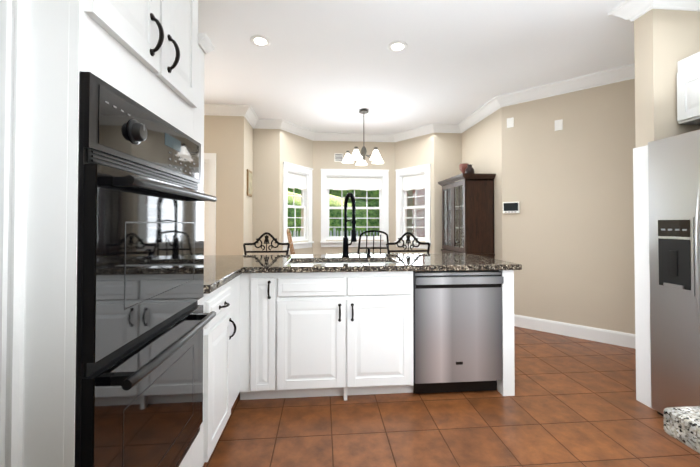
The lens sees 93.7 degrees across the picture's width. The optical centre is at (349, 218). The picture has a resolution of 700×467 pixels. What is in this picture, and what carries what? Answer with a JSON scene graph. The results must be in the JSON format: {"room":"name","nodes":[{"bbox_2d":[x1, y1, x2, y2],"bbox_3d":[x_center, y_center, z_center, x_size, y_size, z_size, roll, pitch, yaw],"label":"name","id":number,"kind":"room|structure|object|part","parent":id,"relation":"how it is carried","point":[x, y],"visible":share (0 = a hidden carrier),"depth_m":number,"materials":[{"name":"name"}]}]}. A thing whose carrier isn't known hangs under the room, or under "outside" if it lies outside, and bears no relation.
{"room":"dining room and kitchen","nodes":[
{"label":"dining room and kitchen","id":0,"kind":"room"},
{"bbox_2d":[0,0,29,466],"bbox_3d":[-0.962,0.023,0.693,0.502,2.400,0.020,0,-1,-5],"label":"door frame","id":1,"kind":"structure","parent":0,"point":[14,54],"depth_m":0.71,"materials":[{"name":"paint"}]},
{"bbox_2d":[204,115,247,254],"bbox_3d":[-2.149,-0.098,4.344,1.480,2.750,0.140,0,-1,-5],"label":"wall","id":2,"kind":"structure","parent":0,"point":[225,136],"depth_m":4.32,"materials":[{"name":"paint"}]},
{"bbox_2d":[204,153,215,254],"bbox_3d":[-2.233,0.209,4.322,0.940,2.135,0.160,0,-1,-5],"label":"window","id":3,"kind":"structure","parent":2,"relation":"in","point":[209,206],"depth_m":4.29,"materials":[{"name":"paint"}]},
{"bbox_2d":[204,104,251,119],"bbox_3d":[-2.093,-1.417,4.246,1.592,0.115,0.102,0,-1,-5],"label":"crown molding","id":4,"kind":"structure","parent":2,"relation":"attached to","point":[209,109],"depth_m":4.29,"materials":[{"name":"paint"}]},
{"bbox_2d":[248,122,255,254],"bbox_3d":[-1.508,-0.092,4.732,0.140,2.750,0.510,0,-1,-5],"label":"wall","id":5,"kind":"structure","parent":0,"point":[251,132],"depth_m":4.88,"materials":[{"name":"paint"}]},
{"bbox_2d":[247,169,251,196],"bbox_3d":[-1.417,-0.499,4.630,0.022,0.360,0.260,0,-1,-5],"label":"picture frame","id":6,"kind":"object","parent":5,"relation":"attached to","point":[249,182],"visible":1,"depth_m":4.58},
{"bbox_2d":[244,109,259,127],"bbox_3d":[-1.373,-1.412,4.587,0.102,0.115,0.420,0,-1,-5],"label":"crown molding","id":7,"kind":"structure","parent":5,"relation":"attached to","point":[255,122],"depth_m":4.73,"materials":[{"name":"paint"}]},
{"bbox_2d":[253,119,283,129],"bbox_3d":[-1.225,-1.408,4.879,0.447,0.115,0.102,0,-1,-5],"label":"crown molding","id":8,"kind":"structure","parent":5,"relation":"attached to","point":[264,123],"depth_m":4.88,"materials":[{"name":"paint"}]},
{"bbox_2d":[276,129,307,254],"bbox_3d":[-0.911,-0.083,5.337,0.450,2.750,0.480,0,-1,-5],"label":"wall","id":9,"kind":"structure","parent":0,"point":[290,148],"depth_m":5.01,"materials":[{"name":"paint"}]},
{"bbox_2d":[283,162,313,249],"bbox_3d":[-0.877,-0.189,5.306,0.190,1.340,0.724,-1,-1,31],"label":"window","id":10,"kind":"structure","parent":9,"relation":"in","point":[299,177],"depth_m":5.35,"materials":[{"name":"paint"}]},
{"bbox_2d":[284,120,315,139],"bbox_3d":[-0.817,-1.403,5.234,0.527,0.115,0.540,0,-1,-5],"label":"crown molding","id":11,"kind":"structure","parent":9,"relation":"attached to","point":[289,127],"depth_m":5.24,"materials":[{"name":"paint"}]},
{"bbox_2d":[334,153,342,161],"bbox_3d":[-0.193,-1.054,5.653,0.150,0.140,0.014,0,-1,-5],"label":"air vent","id":12,"kind":"object","parent":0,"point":[338,157],"visible":0.96,"depth_m":5.65,"materials":[{"name":"white plastic"}]},
{"bbox_2d":[198,0,633,133],"bbox_3d":[0.350,-1.548,2.642,9.000,0.100,9.500,0,-1,-5],"label":"ceiling","id":13,"kind":"structure","parent":0,"point":[328,66],"depth_m":2.98,"materials":[{"name":"paint"}]},
{"bbox_2d":[250,35,270,46],"bbox_3d":[-0.754,-1.493,2.762,0.170,0.006,0.170,0,-1,-5],"label":"recessed light","id":14,"kind":"object","parent":13,"relation":"in","point":[259,40],"visible":1,"depth_m":2.75,"materials":[{"name":"paint"}]},
{"bbox_2d":[342,110,383,165],"bbox_3d":[0.184,-1.120,4.457,0.588,0.702,0.570,0,-1,-5],"label":"chandelier","id":15,"kind":"object","parent":13,"relation":"hanging from","point":[375,158],"visible":1,"depth_m":4.41,"materials":[{"name":"white glass"}]},
{"bbox_2d":[388,41,407,51],"bbox_3d":[0.413,-1.492,2.847,0.170,0.006,0.170,0,-1,-5],"label":"recessed light","id":16,"kind":"object","parent":13,"relation":"in","point":[396,46],"visible":1,"depth_m":2.84,"materials":[{"name":"paint"}]},
{"bbox_2d":[396,133,435,253],"bbox_3d":[1.093,-0.081,5.501,0.450,2.750,0.480,0,-1,-5],"label":"wall","id":17,"kind":"structure","parent":0,"point":[421,150],"depth_m":5.29,"materials":[{"name":"paint"}]},
{"bbox_2d":[312,132,391,141],"bbox_3d":[0.080,-1.397,5.637,1.430,0.115,0.102,0,-1,-5],"label":"crown molding","id":18,"kind":"structure","parent":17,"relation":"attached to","point":[355,137],"depth_m":5.63,"materials":[{"name":"paint"}]},
{"bbox_2d":[320,169,389,246],"bbox_3d":[0.082,-0.183,5.716,1.194,1.340,0.190,0,-1,-5],"label":"window","id":19,"kind":"structure","parent":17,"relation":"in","point":[359,179],"depth_m":5.69,"materials":[{"name":"paint"}]},
{"bbox_2d":[392,125,427,141],"bbox_3d":[1.031,-1.400,5.385,0.527,0.115,0.540,0,-1,-5],"label":"crown molding","id":20,"kind":"structure","parent":17,"relation":"attached to","point":[423,130],"depth_m":5.42,"materials":[{"name":"paint"}]},
{"bbox_2d":[394,164,430,248],"bbox_3d":[1.075,-0.186,5.466,0.190,1.340,0.724,1,-1,-41],"label":"window","id":21,"kind":"structure","parent":17,"relation":"in","point":[411,178],"depth_m":5.48,"materials":[{"name":"paint"}]},
{"bbox_2d":[203,326,699,466],"bbox_3d":[0.350,1.251,2.601,9.000,0.001,9.500,0,-1,-5],"label":"floor","id":22,"kind":"structure","parent":0,"point":[573,402],"depth_m":1.97,"materials":[{"name":"tile"}]},
{"bbox_2d":[23,0,216,466],"bbox_3d":[-0.889,0.053,1.086,0.713,2.352,0.872,0,-1,-5],"label":"tall cabinet","id":23,"kind":"object","parent":22,"relation":"on","point":[117,319],"visible":1,"depth_m":0.82,"materials":[{"name":"paint"}]},
{"bbox_2d":[75,71,216,466],"bbox_3d":[-0.858,0.285,1.051,0.657,1.226,0.678,0,-1,-5],"label":"oven","id":24,"kind":"object","parent":23,"relation":"in","point":[140,321],"depth_m":0.89,"materials":[{"name":"black glass"}]},
{"bbox_3d":[-0.912,-0.947,1.099,0.666,0.352,0.872,0,-1,-5],"label":"crown","id":25,"kind":"part","parent":23,"relation":"part of","materials":[{"name":"paint"}]},
{"bbox_2d":[202,289,249,466],"bbox_3d":[-0.971,0.795,1.821,0.671,0.890,0.694,0,-1,-5],"label":"base cabinet","id":26,"kind":"object","parent":22,"relation":"on","point":[226,338],"depth_m":1.73,"materials":[{"name":"paint"}]},
{"bbox_2d":[243,232,289,254],"bbox_3d":[-0.867,0.701,3.262,0.494,1.123,0.470,0,-1,-5],"label":"stool","id":27,"kind":"object","parent":22,"relation":"on","point":[266,240],"visible":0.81,"depth_m":3.48,"materials":[{"name":"metal"}]},
{"bbox_2d":[287,229,294,254],"bbox_3d":[-0.594,0.711,4.569,0.554,1.142,0.430,0,-1,-5],"label":"chair","id":28,"kind":"object","parent":22,"relation":"on","point":[290,242],"visible":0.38,"depth_m":4.48,"materials":[{"name":"brown wood"}]},
{"bbox_2d":[250,293,417,399],"bbox_3d":[-0.179,0.805,2.504,1.191,0.890,0.620,0,-1,-5],"label":"base cabinet","id":29,"kind":"object","parent":22,"relation":"on","point":[345,323],"depth_m":2.20,"materials":[{"name":"paint"}]},
{"bbox_2d":[204,253,521,292],"bbox_3d":[-0.075,0.337,2.287,2.530,0.040,1.464,0,-1,-5],"label":"countertop","id":30,"kind":"structure","parent":29,"relation":"on","point":[370,273],"depth_m":2.24,"materials":[{"name":"black stone"}]},
{"bbox_2d":[294,261,353,264],"bbox_3d":[-0.053,0.459,2.510,0.830,0.222,0.430,0,-1,-5],"label":"sink","id":31,"kind":"object","parent":30,"relation":"in","point":[295,262],"depth_m":2.67,"materials":[{"name":"white ceramic"}]},
{"bbox_2d":[342,193,356,256],"bbox_3d":[-0.009,0.054,2.750,0.113,0.539,0.218,0,-1,-5],"label":"faucet","id":32,"kind":"object","parent":30,"relation":"on","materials":[{"name":"black metal"}]},
{"bbox_2d":[357,230,388,253],"bbox_3d":[0.245,0.701,3.894,0.430,1.142,0.554,0,-1,-5],"label":"dining chair","id":33,"kind":"object","parent":22,"relation":"on","point":[373,247],"visible":0.31,"depth_m":3.65,"materials":[{"name":"metal"}]},
{"bbox_2d":[386,232,429,253],"bbox_3d":[0.651,0.702,3.346,0.494,1.123,0.470,0,-1,-5],"label":"stool","id":34,"kind":"object","parent":22,"relation":"on","point":[408,241],"visible":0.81,"depth_m":3.56,"materials":[{"name":"metal"}]},
{"bbox_2d":[418,289,505,395],"bbox_3d":[0.697,0.806,2.576,0.712,0.890,0.620,0,-1,-5],"label":"base cabinet","id":35,"kind":"object","parent":22,"relation":"on","point":[462,332],"depth_m":2.28,"materials":[{"name":"metal"}]},
{"bbox_2d":[413,270,503,393],"bbox_3d":[0.735,0.801,2.554,0.630,0.870,0.610,0,-1,-5],"label":"dishwasher","id":36,"kind":"object","parent":35,"relation":"in","point":[458,315],"depth_m":2.28,"materials":[{"name":"silver metal"}]},
{"bbox_2d":[438,173,495,258],"bbox_3d":[1.584,0.360,4.546,0.435,1.840,0.900,0,-1,-5],"label":"hutch","id":37,"kind":"object","parent":22,"relation":"on","point":[468,214],"visible":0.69,"depth_m":4.17,"materials":[{"name":"brown wood"}]},
{"bbox_3d":[1.584,-0.530,4.559,0.435,0.060,0.900,0,-1,-5],"label":"crown","id":38,"kind":"part","parent":37,"relation":"part of","materials":[{"name":"brown wood"}]},
{"bbox_2d":[465,164,473,172],"bbox_3d":[1.609,-0.643,4.408,0.120,0.160,0.118,0,-1,-5],"label":"vase","id":39,"kind":"object","parent":37,"relation":"on","point":[469,169],"visible":0.58,"depth_m":4.37,"materials":[{"name":"ceramic"}]},
{"bbox_2d":[459,163,468,179],"bbox_3d":[1.620,-0.667,4.650,0.140,0.215,0.138,0,-1,-5],"label":"rose","id":40,"kind":"object","parent":39,"relation":"in","point":[462,167],"visible":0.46,"depth_m":4.60,"materials":[{"name":"plant"}]},
{"bbox_2d":[633,52,699,408],"bbox_3d":[2.403,0.095,1.762,0.778,2.287,1.096,0,-1,-5],"label":"tall cabinet","id":41,"kind":"object","parent":22,"relation":"on","point":[688,93],"visible":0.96,"depth_m":2.20,"materials":[{"name":"paint"}]},
{"bbox_3d":[2.503,-1.013,1.730,0.586,0.072,0.946,0,-1,-5],"label":"crown","id":42,"kind":"part","parent":41,"relation":"part of","materials":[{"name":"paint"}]},
{"bbox_2d":[648,130,699,415],"bbox_3d":[2.332,0.368,1.696,0.879,1.740,0.908,0,-1,-5],"label":"fridge","id":43,"kind":"object","parent":22,"relation":"on","point":[674,204],"visible":1,"depth_m":1.96,"materials":[{"name":"silver metal"}]},
{"bbox_2d":[663,406,699,453],"bbox_3d":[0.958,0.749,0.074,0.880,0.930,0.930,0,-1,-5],"label":"countertop","id":44,"kind":"structure","parent":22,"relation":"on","point":[681,424],"depth_m":0.48,"materials":[{"name":"stone"}]},
{"bbox_2d":[456,105,515,314],"bbox_3d":[1.860,-0.094,4.651,0.160,2.750,1.300,0,-1,-5],"label":"wall","id":45,"kind":"structure","parent":0,"point":[487,145],"depth_m":4.10,"materials":[{"name":"paint"}]},
{"bbox_2d":[428,123,455,133],"bbox_3d":[1.455,-1.405,5.098,0.377,0.115,0.102,0,-1,-5],"label":"crown molding","id":46,"kind":"structure","parent":45,"relation":"attached to","point":[434,127],"depth_m":5.10,"materials":[{"name":"paint"}]},
{"bbox_2d":[507,117,513,127],"bbox_3d":[1.926,-1.154,3.946,0.075,0.115,0.006,-1,-1,40],"label":"switch plate","id":47,"kind":"object","parent":45,"relation":"attached to","point":[510,122],"visible":1,"depth_m":3.94,"materials":[{"name":"white plastic"}]},
{"bbox_2d":[503,201,519,212],"bbox_3d":[1.923,-0.134,3.919,0.180,0.135,0.028,-1,-1,40],"label":"thermostat","id":48,"kind":"object","parent":45,"relation":"attached to","point":[511,207],"visible":0.98,"depth_m":3.90,"materials":[{"name":"white plastic"}]},
{"bbox_2d":[512,80,631,333],"bbox_3d":[2.728,-0.113,3.351,1.320,2.750,1.548,0,-1,-5],"label":"wall","id":49,"kind":"structure","parent":0,"point":[564,237],"depth_m":3.52,"materials":[{"name":"paint"}]},
{"bbox_2d":[456,63,634,132],"bbox_3d":[2.561,-1.423,3.874,1.592,0.115,2.722,0,-1,-5],"label":"crown molding","id":50,"kind":"structure","parent":49,"relation":"attached to","point":[627,72],"depth_m":3.63,"materials":[{"name":"paint"}]},
{"bbox_2d":[555,119,562,130],"bbox_3d":[2.304,-1.034,3.624,0.075,0.115,0.006,-1,-1,40],"label":"switch plate","id":51,"kind":"object","parent":49,"relation":"attached to","point":[558,124],"visible":1,"depth_m":3.62,"materials":[{"name":"white plastic"}]},
{"bbox_2d":[514,314,635,348],"bbox_3d":[2.661,1.194,3.291,1.480,0.135,1.501,0,-1,-5],"label":"baseboard","id":52,"kind":"structure","parent":49,"relation":"attached to","point":[593,334],"depth_m":3.25,"materials":[{"name":"paint"}]},
{"bbox_2d":[628,9,699,333],"bbox_3d":[2.362,-0.129,2.249,0.730,2.750,0.130,0,-1,-5],"label":"wall","id":53,"kind":"structure","parent":0,"point":[663,38],"depth_m":2.19,"materials":[{"name":"paint"}]},
{"bbox_2d":[608,0,640,21],"bbox_3d":[2.680,-1.444,2.411,1.592,0.115,0.102,0,-1,-5],"label":"crown molding","id":54,"kind":"structure","parent":53,"relation":"attached to","point":[623,10],"depth_m":2.30,"materials":[{"name":"paint"}]},
{"bbox_2d":[632,0,699,15],"bbox_3d":[2.270,-1.448,2.150,0.732,0.115,0.112,0,-1,-5],"label":"crown molding","id":55,"kind":"structure","parent":53,"relation":"attached to","point":[632,10],"depth_m":2.17,"materials":[{"name":"paint"}]},
{"label":"outside","id":56,"kind":"structure","parent":0,"visible":0},
{"bbox_2d":[288,188,424,236],"bbox_3d":[-2.525,-3.530,31.741,80.000,13.249,56.092,0,-1,-5],"label":"garden","id":57,"kind":"object","parent":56,"point":[336,202],"depth_m":15.46,"materials":[{"name":"green plant"}]}
]}

